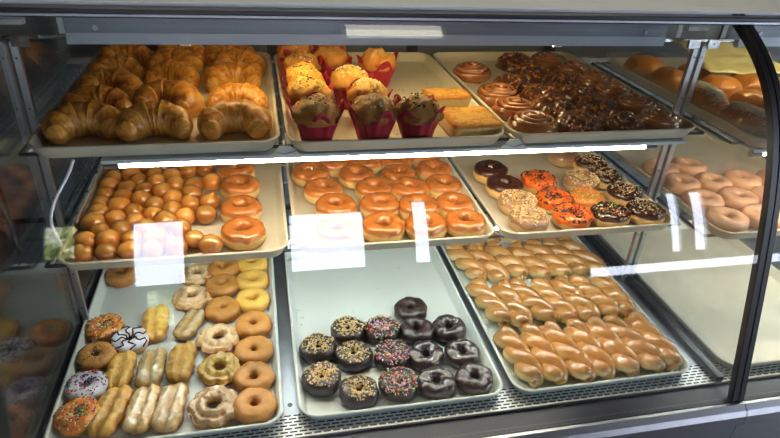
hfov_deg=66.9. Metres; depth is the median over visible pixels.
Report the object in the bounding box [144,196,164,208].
donut hole
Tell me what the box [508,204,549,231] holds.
donut
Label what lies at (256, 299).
donut
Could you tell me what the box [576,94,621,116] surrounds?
roll
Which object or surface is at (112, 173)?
donut hole
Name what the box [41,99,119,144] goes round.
croissant
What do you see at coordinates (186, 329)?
bar
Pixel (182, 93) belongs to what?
croissant
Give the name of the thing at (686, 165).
donut
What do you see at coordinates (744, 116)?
loaf
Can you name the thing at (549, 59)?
cinnamon roll
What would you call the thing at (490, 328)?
tray
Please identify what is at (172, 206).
donut hole
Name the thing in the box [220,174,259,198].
donut
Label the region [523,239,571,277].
glazed twist
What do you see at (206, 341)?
donut
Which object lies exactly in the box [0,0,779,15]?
countertop
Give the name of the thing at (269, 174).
tray
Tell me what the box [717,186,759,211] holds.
donut
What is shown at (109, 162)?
tube
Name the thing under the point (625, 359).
glazed twist
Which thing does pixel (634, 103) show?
cinnamon roll
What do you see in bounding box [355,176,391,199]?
donut
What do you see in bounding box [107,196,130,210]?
donut hole
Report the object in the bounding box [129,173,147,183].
donut hole
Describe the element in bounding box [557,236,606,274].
glazed twist
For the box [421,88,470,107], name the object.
cake slice
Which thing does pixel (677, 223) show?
wire shelf
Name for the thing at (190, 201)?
donut hole
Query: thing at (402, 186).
donut
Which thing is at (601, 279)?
glazed twist
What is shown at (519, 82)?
roll
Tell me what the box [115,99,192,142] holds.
croissant
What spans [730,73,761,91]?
bun
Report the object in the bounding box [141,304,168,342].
bar
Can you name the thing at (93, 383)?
donut
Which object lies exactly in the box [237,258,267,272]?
donut
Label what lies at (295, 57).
muffin
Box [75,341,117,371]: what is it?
donut
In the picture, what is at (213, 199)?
donut hole
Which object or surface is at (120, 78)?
croissant
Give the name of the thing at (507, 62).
roll
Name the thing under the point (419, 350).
donut
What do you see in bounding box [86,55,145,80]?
croissant
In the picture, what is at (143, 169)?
donut hole
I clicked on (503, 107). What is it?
cinnamon roll
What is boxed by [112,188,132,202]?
donut hole
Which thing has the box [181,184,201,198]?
donut hole
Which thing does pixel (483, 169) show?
donut
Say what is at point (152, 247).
donut hole
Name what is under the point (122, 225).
donut hole
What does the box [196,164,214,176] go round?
donut hole
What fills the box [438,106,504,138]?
cake slice
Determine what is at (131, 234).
donut hole
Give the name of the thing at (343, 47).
muffin
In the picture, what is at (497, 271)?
glazed twist
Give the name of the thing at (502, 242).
clip
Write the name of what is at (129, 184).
donut hole
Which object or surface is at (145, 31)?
hood
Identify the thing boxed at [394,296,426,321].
donut
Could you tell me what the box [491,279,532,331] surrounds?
glazed twist
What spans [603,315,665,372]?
glazed twist
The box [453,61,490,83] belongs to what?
cinnamon roll
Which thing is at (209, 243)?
donut hole
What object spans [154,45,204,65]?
croissant
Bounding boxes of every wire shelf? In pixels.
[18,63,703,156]
[44,140,680,267]
[591,62,779,143]
[597,127,737,237]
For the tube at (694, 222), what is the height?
0.020 m
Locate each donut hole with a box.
[68,243,94,261]
[72,231,95,248]
[80,212,104,230]
[86,202,109,214]
[89,222,109,234]
[91,195,110,204]
[94,229,119,246]
[94,242,116,260]
[95,186,114,197]
[98,177,119,190]
[103,170,122,181]
[104,209,125,225]
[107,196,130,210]
[110,219,132,236]
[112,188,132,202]
[116,180,135,192]
[117,240,141,258]
[120,229,142,242]
[121,167,141,180]
[123,203,144,215]
[125,212,144,225]
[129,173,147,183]
[130,190,151,207]
[133,218,156,235]
[134,181,153,194]
[139,167,149,173]
[141,239,164,257]
[142,227,168,242]
[143,206,162,218]
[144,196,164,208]
[145,167,162,176]
[147,173,166,184]
[151,182,172,196]
[152,210,176,230]
[156,166,172,170]
[161,189,182,202]
[162,168,182,178]
[162,200,182,213]
[163,236,188,255]
[166,176,184,191]
[170,219,191,237]
[175,207,195,223]
[177,165,196,179]
[180,194,199,211]
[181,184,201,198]
[182,177,203,190]
[184,230,203,248]
[195,204,216,223]
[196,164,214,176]
[198,234,222,253]
[199,192,221,208]
[202,173,221,190]
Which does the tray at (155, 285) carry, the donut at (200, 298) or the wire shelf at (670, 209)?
the donut at (200, 298)
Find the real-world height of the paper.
0.050 m
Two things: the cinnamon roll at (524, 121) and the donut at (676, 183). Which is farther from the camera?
the donut at (676, 183)
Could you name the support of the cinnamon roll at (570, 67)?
on the tray at (447, 61)
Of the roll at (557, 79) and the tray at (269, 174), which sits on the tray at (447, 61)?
the roll at (557, 79)
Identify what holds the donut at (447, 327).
on the tray at (325, 288)
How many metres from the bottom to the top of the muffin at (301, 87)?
0.098 m
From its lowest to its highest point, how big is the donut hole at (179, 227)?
0.041 m
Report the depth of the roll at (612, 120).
1.33 m
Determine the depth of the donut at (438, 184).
1.51 m
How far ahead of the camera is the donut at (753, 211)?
1.48 m
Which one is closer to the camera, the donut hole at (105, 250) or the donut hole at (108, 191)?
the donut hole at (105, 250)
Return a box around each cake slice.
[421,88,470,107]
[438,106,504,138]
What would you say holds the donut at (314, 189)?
on the tray at (305, 220)
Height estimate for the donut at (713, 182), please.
0.039 m
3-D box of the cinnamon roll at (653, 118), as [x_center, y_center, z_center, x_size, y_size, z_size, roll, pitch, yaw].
[0.629,-0.234,1.380,0.107,0.048,0.107,25,36,32]
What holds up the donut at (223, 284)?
on the tray at (155, 285)
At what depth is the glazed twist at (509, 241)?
1.86 m
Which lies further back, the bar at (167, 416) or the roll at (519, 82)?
the roll at (519, 82)
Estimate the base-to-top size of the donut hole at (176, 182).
0.043 m
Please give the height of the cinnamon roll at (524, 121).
0.049 m
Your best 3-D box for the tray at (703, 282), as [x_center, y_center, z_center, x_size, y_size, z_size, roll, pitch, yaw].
[0.965,0.188,1.749,0.459,0.028,0.662,-3,31,-12]
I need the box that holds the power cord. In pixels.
[49,159,74,246]
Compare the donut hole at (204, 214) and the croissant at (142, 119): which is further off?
the donut hole at (204, 214)
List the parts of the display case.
shelf post, shelf post, door panel, door panel, door panel, door frame, support rod, rail, rail trim, door panel, door panel, shelf post, shelf post, door panel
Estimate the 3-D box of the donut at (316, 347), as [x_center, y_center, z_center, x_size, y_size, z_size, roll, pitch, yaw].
[-0.171,0.306,1.404,0.090,0.040,0.088,-3,31,-12]
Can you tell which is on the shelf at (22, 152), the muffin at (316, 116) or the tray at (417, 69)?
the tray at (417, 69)
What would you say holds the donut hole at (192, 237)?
on the tray at (269, 174)
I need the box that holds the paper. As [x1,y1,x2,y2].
[679,42,779,74]
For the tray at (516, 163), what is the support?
on the wire shelf at (677, 223)
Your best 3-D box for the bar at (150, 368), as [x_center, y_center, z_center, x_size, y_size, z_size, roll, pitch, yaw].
[-0.536,0.333,1.325,0.062,0.033,0.126,-2,31,-9]
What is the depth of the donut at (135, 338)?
1.38 m
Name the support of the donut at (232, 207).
on the tray at (269, 174)
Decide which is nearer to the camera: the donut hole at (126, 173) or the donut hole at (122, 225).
the donut hole at (122, 225)
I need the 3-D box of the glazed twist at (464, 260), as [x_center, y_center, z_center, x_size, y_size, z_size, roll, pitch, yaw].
[0.223,0.124,1.749,0.064,0.050,0.177,-12,34,-25]
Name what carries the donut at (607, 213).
on the tray at (516, 163)
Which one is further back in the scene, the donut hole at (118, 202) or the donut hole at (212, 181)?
the donut hole at (212, 181)
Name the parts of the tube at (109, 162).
bulb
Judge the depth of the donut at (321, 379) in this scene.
1.30 m
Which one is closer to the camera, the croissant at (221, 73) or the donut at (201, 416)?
the donut at (201, 416)
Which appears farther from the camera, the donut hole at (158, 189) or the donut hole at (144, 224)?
the donut hole at (158, 189)
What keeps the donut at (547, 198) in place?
on the tray at (516, 163)
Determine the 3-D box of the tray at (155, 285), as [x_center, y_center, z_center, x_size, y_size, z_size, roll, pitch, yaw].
[-0.508,0.274,1.442,0.459,0.028,0.662,-3,31,-12]
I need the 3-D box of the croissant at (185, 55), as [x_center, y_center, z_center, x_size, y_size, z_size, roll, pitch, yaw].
[-0.550,-0.401,1.521,0.142,0.064,0.100,8,31,8]
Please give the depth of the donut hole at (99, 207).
1.32 m
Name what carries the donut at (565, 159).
on the tray at (516, 163)
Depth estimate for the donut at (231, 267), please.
1.64 m
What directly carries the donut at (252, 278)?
on the tray at (155, 285)
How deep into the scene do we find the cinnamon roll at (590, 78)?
1.60 m
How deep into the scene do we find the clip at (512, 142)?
1.23 m
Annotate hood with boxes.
[62,18,667,45]
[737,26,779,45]
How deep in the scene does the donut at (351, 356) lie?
1.37 m
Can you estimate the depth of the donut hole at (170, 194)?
1.39 m
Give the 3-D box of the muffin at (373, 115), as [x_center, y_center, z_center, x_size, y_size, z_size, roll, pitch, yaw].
[-0.035,-0.207,1.210,0.099,0.097,0.098,8,31,8]
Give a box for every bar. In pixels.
[86,384,133,437]
[105,350,136,390]
[122,383,160,435]
[134,346,166,388]
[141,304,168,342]
[150,382,189,433]
[165,341,196,383]
[172,308,205,340]
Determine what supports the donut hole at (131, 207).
on the tray at (269, 174)
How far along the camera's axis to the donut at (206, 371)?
1.32 m
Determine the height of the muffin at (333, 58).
0.090 m
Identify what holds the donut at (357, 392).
on the tray at (325, 288)
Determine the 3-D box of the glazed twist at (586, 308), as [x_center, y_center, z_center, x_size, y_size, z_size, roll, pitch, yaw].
[0.503,0.216,1.618,0.070,0.052,0.190,-8,32,-20]
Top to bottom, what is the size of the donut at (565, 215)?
0.047 m
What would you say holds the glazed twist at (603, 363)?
on the tray at (490, 328)
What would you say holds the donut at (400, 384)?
on the tray at (325, 288)
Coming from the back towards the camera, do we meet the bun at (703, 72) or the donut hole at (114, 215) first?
the bun at (703, 72)
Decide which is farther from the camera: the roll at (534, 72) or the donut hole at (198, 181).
the roll at (534, 72)
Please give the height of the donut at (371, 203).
0.044 m
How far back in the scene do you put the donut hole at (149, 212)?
1.33 m
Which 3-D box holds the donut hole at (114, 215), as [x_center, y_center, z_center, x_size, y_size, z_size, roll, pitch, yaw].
[-0.612,0.001,1.316,0.048,0.043,0.047,-13,34,-26]
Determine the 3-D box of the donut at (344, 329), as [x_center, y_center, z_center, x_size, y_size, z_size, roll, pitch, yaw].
[-0.104,0.276,1.464,0.090,0.040,0.090,5,30,2]
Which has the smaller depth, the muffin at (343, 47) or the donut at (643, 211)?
the donut at (643, 211)
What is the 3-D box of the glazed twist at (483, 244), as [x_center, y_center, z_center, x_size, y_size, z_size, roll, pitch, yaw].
[0.251,0.032,1.907,0.067,0.051,0.182,-10,33,-22]
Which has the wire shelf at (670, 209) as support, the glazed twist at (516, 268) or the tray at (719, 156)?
the tray at (719, 156)
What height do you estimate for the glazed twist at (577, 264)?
0.051 m
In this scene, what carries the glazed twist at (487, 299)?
on the tray at (490, 328)
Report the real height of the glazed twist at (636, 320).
0.053 m
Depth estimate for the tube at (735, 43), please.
1.46 m
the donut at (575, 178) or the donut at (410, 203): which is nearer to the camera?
the donut at (410, 203)
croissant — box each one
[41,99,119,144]
[59,84,132,111]
[76,67,142,100]
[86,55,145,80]
[96,44,152,68]
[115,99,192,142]
[131,78,203,117]
[144,59,200,88]
[145,48,203,76]
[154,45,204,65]
[197,99,271,139]
[202,60,261,91]
[204,45,255,66]
[205,81,267,108]
[212,48,265,76]
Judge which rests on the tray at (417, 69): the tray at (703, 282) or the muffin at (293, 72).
the muffin at (293, 72)
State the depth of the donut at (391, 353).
1.38 m
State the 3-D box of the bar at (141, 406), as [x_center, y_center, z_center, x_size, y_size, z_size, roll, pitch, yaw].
[-0.514,0.393,1.225,0.063,0.034,0.129,0,30,-6]
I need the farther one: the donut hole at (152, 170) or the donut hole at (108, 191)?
the donut hole at (152, 170)
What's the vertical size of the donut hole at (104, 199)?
0.042 m
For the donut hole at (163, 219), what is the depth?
1.30 m
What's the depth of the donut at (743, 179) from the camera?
1.66 m
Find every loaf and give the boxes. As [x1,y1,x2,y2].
[677,80,727,115]
[716,101,766,137]
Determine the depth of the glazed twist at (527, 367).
1.38 m
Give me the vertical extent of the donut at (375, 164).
0.045 m
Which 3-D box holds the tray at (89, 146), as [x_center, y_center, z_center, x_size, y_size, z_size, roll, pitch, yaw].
[-0.503,-0.292,1.382,0.459,0.028,0.662,-3,31,-12]
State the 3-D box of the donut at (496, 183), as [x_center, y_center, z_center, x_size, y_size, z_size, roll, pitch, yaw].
[0.301,-0.084,1.558,0.099,0.045,0.097,10,31,11]
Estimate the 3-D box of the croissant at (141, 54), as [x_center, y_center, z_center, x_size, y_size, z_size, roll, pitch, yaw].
[-0.697,-0.430,1.555,0.141,0.063,0.099,-10,33,-21]
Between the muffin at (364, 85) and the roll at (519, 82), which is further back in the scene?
the roll at (519, 82)
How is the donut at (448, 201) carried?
on the tray at (305, 220)
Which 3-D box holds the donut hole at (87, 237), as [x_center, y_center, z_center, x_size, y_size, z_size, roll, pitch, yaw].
[-0.636,0.047,1.232,0.050,0.045,0.049,19,33,24]
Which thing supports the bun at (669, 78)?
on the tray at (617, 64)
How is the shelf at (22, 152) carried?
attached to the display case
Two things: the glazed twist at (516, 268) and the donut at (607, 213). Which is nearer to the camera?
the donut at (607, 213)
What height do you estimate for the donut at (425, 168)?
0.044 m
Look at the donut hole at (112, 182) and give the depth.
1.43 m
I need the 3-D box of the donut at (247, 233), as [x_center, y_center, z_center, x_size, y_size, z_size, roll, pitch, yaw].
[-0.320,0.032,1.294,0.099,0.043,0.098,22,35,28]
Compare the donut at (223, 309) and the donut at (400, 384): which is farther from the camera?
the donut at (223, 309)
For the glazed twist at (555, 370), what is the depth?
1.39 m
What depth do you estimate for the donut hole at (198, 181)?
1.46 m
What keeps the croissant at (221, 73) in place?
on the tray at (89, 146)
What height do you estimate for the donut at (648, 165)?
0.038 m
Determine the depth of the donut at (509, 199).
1.47 m
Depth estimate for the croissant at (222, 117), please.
1.19 m
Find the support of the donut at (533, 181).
on the tray at (516, 163)
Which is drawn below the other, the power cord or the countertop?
the power cord
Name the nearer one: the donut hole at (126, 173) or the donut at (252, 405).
the donut at (252, 405)
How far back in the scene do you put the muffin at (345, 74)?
1.35 m
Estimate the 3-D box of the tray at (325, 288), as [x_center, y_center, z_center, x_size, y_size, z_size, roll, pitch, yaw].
[-0.029,0.244,1.544,0.459,0.028,0.662,-3,31,-12]
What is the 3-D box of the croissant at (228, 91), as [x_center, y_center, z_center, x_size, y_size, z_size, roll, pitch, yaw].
[-0.339,-0.271,1.322,0.135,0.064,0.086,3,30,-2]
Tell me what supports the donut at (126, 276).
on the tray at (155, 285)
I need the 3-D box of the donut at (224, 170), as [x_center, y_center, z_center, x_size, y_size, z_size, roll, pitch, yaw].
[-0.404,-0.124,1.553,0.098,0.043,0.099,-3,31,-12]
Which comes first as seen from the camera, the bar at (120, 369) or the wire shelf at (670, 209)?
the bar at (120, 369)
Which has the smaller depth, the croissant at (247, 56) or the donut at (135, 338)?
the donut at (135, 338)
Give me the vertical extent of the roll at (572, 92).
0.045 m
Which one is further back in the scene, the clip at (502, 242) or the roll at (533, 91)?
the roll at (533, 91)
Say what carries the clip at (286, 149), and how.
attached to the display case
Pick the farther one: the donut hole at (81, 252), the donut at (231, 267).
the donut at (231, 267)
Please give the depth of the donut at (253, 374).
1.30 m
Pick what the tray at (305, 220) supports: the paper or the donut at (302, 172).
the donut at (302, 172)
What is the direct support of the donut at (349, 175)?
on the tray at (305, 220)
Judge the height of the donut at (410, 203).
0.044 m
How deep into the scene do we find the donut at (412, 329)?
1.46 m
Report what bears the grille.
attached to the display case
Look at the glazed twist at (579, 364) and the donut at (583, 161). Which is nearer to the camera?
the glazed twist at (579, 364)
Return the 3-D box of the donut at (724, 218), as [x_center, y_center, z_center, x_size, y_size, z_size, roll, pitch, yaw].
[0.841,0.002,1.476,0.101,0.038,0.103,-3,31,-12]
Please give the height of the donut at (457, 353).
0.037 m
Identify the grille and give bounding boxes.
[192,362,779,437]
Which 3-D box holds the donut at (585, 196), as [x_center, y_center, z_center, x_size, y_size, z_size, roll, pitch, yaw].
[0.505,-0.049,1.520,0.094,0.046,0.095,10,31,11]
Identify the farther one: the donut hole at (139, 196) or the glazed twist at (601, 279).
the glazed twist at (601, 279)
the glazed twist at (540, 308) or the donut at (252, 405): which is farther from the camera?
the glazed twist at (540, 308)
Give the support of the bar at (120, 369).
on the tray at (155, 285)
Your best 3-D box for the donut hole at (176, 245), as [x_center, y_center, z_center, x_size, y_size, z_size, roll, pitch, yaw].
[-0.447,0.059,1.233,0.050,0.045,0.049,-2,31,-10]
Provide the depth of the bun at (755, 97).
1.49 m
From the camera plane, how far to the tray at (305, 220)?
1.36 m
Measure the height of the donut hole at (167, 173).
0.042 m
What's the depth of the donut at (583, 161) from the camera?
1.69 m
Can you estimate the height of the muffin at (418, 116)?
0.098 m
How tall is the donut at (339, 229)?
0.044 m
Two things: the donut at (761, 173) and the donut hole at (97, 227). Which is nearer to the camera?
the donut hole at (97, 227)
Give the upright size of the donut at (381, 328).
0.041 m
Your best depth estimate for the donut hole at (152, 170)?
1.50 m
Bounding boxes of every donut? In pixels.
[53,396,100,436]
[64,369,107,400]
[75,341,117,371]
[85,313,124,341]
[104,267,138,287]
[110,325,148,353]
[171,285,211,310]
[178,262,210,285]
[187,385,237,428]
[195,323,238,354]
[197,352,241,386]
[205,273,239,297]
[205,296,240,323]
[207,260,238,276]
[217,163,254,179]
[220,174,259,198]
[220,195,261,222]
[220,216,265,250]
[233,361,274,392]
[233,388,276,424]
[234,336,272,364]
[235,310,271,338]
[236,288,269,312]
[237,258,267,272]
[237,269,268,290]
[291,161,329,187]
[299,332,336,363]
[301,361,341,396]
[304,177,341,204]
[315,159,348,177]
[315,193,356,219]
[315,215,358,244]
[330,315,365,344]
[334,340,372,371]
[338,164,373,189]
[339,374,378,409]
[349,158,380,174]
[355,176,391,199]
[360,192,399,216]
[361,211,404,241]
[364,314,399,344]
[374,339,409,370]
[378,367,418,401]
[381,157,410,169]
[381,164,416,182]
[392,177,428,200]
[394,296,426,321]
[399,193,439,219]
[399,317,433,344]
[405,211,447,239]
[408,340,443,370]
[410,156,439,169]
[416,159,451,180]
[417,366,455,399]
[426,174,461,198]
[432,314,465,342]
[436,191,473,217]
[444,339,480,368]
[445,208,485,236]
[454,363,492,395]
[473,159,507,183]
[485,174,523,199]
[498,189,537,214]
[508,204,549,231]
[520,169,556,194]
[535,186,574,214]
[547,151,578,167]
[551,201,593,229]
[562,169,599,191]
[569,186,605,208]
[573,153,607,170]
[589,165,622,190]
[590,200,630,226]
[605,181,642,206]
[626,198,665,224]
[641,158,678,176]
[663,173,700,196]
[671,157,707,176]
[682,188,724,213]
[694,172,732,193]
[703,206,749,231]
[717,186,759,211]
[723,169,761,190]
[741,203,779,228]
[750,186,763,203]
[756,169,765,185]
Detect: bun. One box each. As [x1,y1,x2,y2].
[623,55,663,79]
[649,66,683,93]
[677,63,710,80]
[700,75,742,97]
[728,89,764,109]
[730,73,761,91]
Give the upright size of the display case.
1.482 m
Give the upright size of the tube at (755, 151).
0.020 m
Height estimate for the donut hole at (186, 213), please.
0.042 m
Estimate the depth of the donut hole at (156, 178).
1.46 m
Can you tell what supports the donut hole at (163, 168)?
on the tray at (269, 174)
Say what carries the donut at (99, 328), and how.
on the tray at (155, 285)
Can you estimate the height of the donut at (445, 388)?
0.037 m
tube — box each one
[100,137,685,168]
[684,211,701,225]
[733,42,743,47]
[743,144,766,156]
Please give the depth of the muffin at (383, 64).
1.49 m
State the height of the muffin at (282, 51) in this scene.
0.098 m
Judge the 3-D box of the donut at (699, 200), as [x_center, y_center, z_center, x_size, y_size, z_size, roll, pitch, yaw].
[0.826,-0.048,1.560,0.103,0.038,0.101,18,33,23]
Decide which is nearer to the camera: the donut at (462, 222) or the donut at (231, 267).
the donut at (462, 222)
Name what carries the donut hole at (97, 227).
on the tray at (269, 174)
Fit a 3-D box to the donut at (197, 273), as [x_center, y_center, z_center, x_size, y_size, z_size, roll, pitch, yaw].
[-0.534,0.153,1.636,0.100,0.031,0.099,-13,34,-26]
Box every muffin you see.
[276,45,315,61]
[277,51,322,78]
[280,61,326,88]
[281,76,333,106]
[287,93,344,140]
[312,47,351,85]
[313,45,345,50]
[326,64,373,109]
[344,76,392,104]
[348,93,397,139]
[356,48,397,87]
[394,92,445,137]
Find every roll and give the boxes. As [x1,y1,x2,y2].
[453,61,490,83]
[476,82,520,107]
[492,74,530,92]
[492,96,535,121]
[495,52,532,72]
[506,110,557,133]
[512,62,549,83]
[520,83,562,101]
[530,51,565,71]
[532,94,575,118]
[542,71,579,88]
[554,61,590,75]
[555,109,602,132]
[559,83,596,105]
[575,70,614,87]
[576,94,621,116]
[593,82,633,98]
[598,109,645,130]
[613,93,657,113]
[636,108,682,129]
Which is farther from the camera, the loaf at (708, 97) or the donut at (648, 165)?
the donut at (648, 165)
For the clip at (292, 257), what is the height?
0.010 m
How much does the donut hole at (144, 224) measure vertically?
0.045 m
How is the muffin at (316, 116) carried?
on the tray at (417, 69)
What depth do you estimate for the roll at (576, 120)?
1.31 m
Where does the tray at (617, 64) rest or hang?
on the wire shelf at (703, 127)
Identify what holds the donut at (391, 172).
on the tray at (305, 220)
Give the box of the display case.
[0,0,779,437]
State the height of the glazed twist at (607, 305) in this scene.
0.051 m
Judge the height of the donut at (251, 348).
0.036 m
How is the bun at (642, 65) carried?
on the tray at (617, 64)
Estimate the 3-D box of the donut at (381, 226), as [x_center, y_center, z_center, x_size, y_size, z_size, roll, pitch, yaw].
[-0.014,0.021,1.345,0.101,0.044,0.100,-12,34,-25]
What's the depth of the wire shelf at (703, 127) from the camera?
1.57 m
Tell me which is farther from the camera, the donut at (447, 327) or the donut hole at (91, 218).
the donut at (447, 327)
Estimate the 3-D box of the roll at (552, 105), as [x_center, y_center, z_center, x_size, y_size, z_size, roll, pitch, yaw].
[0.392,-0.269,1.414,0.113,0.048,0.117,1,30,-5]
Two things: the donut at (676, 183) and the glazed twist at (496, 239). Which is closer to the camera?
the donut at (676, 183)
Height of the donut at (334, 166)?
0.044 m
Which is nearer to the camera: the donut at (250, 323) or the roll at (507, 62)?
the donut at (250, 323)
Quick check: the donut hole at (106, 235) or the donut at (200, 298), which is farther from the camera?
the donut at (200, 298)
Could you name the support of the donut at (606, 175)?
on the tray at (516, 163)
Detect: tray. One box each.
[26,51,279,157]
[43,257,282,437]
[57,139,288,269]
[274,52,503,151]
[282,133,493,253]
[284,245,502,419]
[433,52,695,143]
[441,236,689,394]
[448,133,673,239]
[598,219,779,368]
[607,127,779,238]
[609,57,779,147]
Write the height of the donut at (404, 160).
0.042 m
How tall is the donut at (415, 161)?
0.044 m
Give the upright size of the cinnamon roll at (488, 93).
0.050 m
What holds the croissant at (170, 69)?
on the tray at (89, 146)
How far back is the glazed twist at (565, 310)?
1.57 m
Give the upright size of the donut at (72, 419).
0.040 m
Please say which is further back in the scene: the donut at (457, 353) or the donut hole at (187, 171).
the donut hole at (187, 171)
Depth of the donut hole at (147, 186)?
1.42 m
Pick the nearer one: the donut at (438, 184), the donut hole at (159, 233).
the donut hole at (159, 233)
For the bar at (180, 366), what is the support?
on the tray at (155, 285)
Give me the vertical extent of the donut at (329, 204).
0.045 m
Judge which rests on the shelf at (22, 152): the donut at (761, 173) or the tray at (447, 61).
the tray at (447, 61)
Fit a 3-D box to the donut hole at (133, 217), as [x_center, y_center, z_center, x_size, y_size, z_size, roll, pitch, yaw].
[-0.567,0.005,1.315,0.045,0.041,0.046,4,30,1]
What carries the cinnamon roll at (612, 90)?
on the tray at (447, 61)
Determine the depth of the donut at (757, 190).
1.59 m
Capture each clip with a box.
[270,140,299,155]
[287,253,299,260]
[497,237,507,244]
[501,133,525,147]
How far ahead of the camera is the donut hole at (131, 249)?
1.20 m
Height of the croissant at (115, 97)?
0.066 m
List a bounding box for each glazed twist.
[446,244,487,280]
[465,277,510,327]
[466,243,509,282]
[469,241,485,247]
[484,240,527,280]
[486,230,501,242]
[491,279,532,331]
[493,326,543,388]
[503,237,521,243]
[506,242,550,280]
[510,278,557,322]
[519,323,568,384]
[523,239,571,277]
[530,277,578,322]
[539,320,595,382]
[542,238,588,276]
[548,275,600,321]
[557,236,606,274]
[563,318,615,379]
[568,274,621,317]
[584,316,639,376]
[589,271,635,318]
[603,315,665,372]
[623,311,681,371]
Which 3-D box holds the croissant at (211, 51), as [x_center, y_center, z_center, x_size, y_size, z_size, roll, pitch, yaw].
[-0.445,-0.459,1.632,0.146,0.064,0.105,-6,32,-17]
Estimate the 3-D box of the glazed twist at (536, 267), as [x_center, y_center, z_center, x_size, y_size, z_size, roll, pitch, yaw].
[0.415,0.125,1.767,0.065,0.049,0.176,-12,34,-25]
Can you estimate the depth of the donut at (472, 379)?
1.33 m
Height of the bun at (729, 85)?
0.058 m
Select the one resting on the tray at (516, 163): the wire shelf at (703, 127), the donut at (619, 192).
the donut at (619, 192)

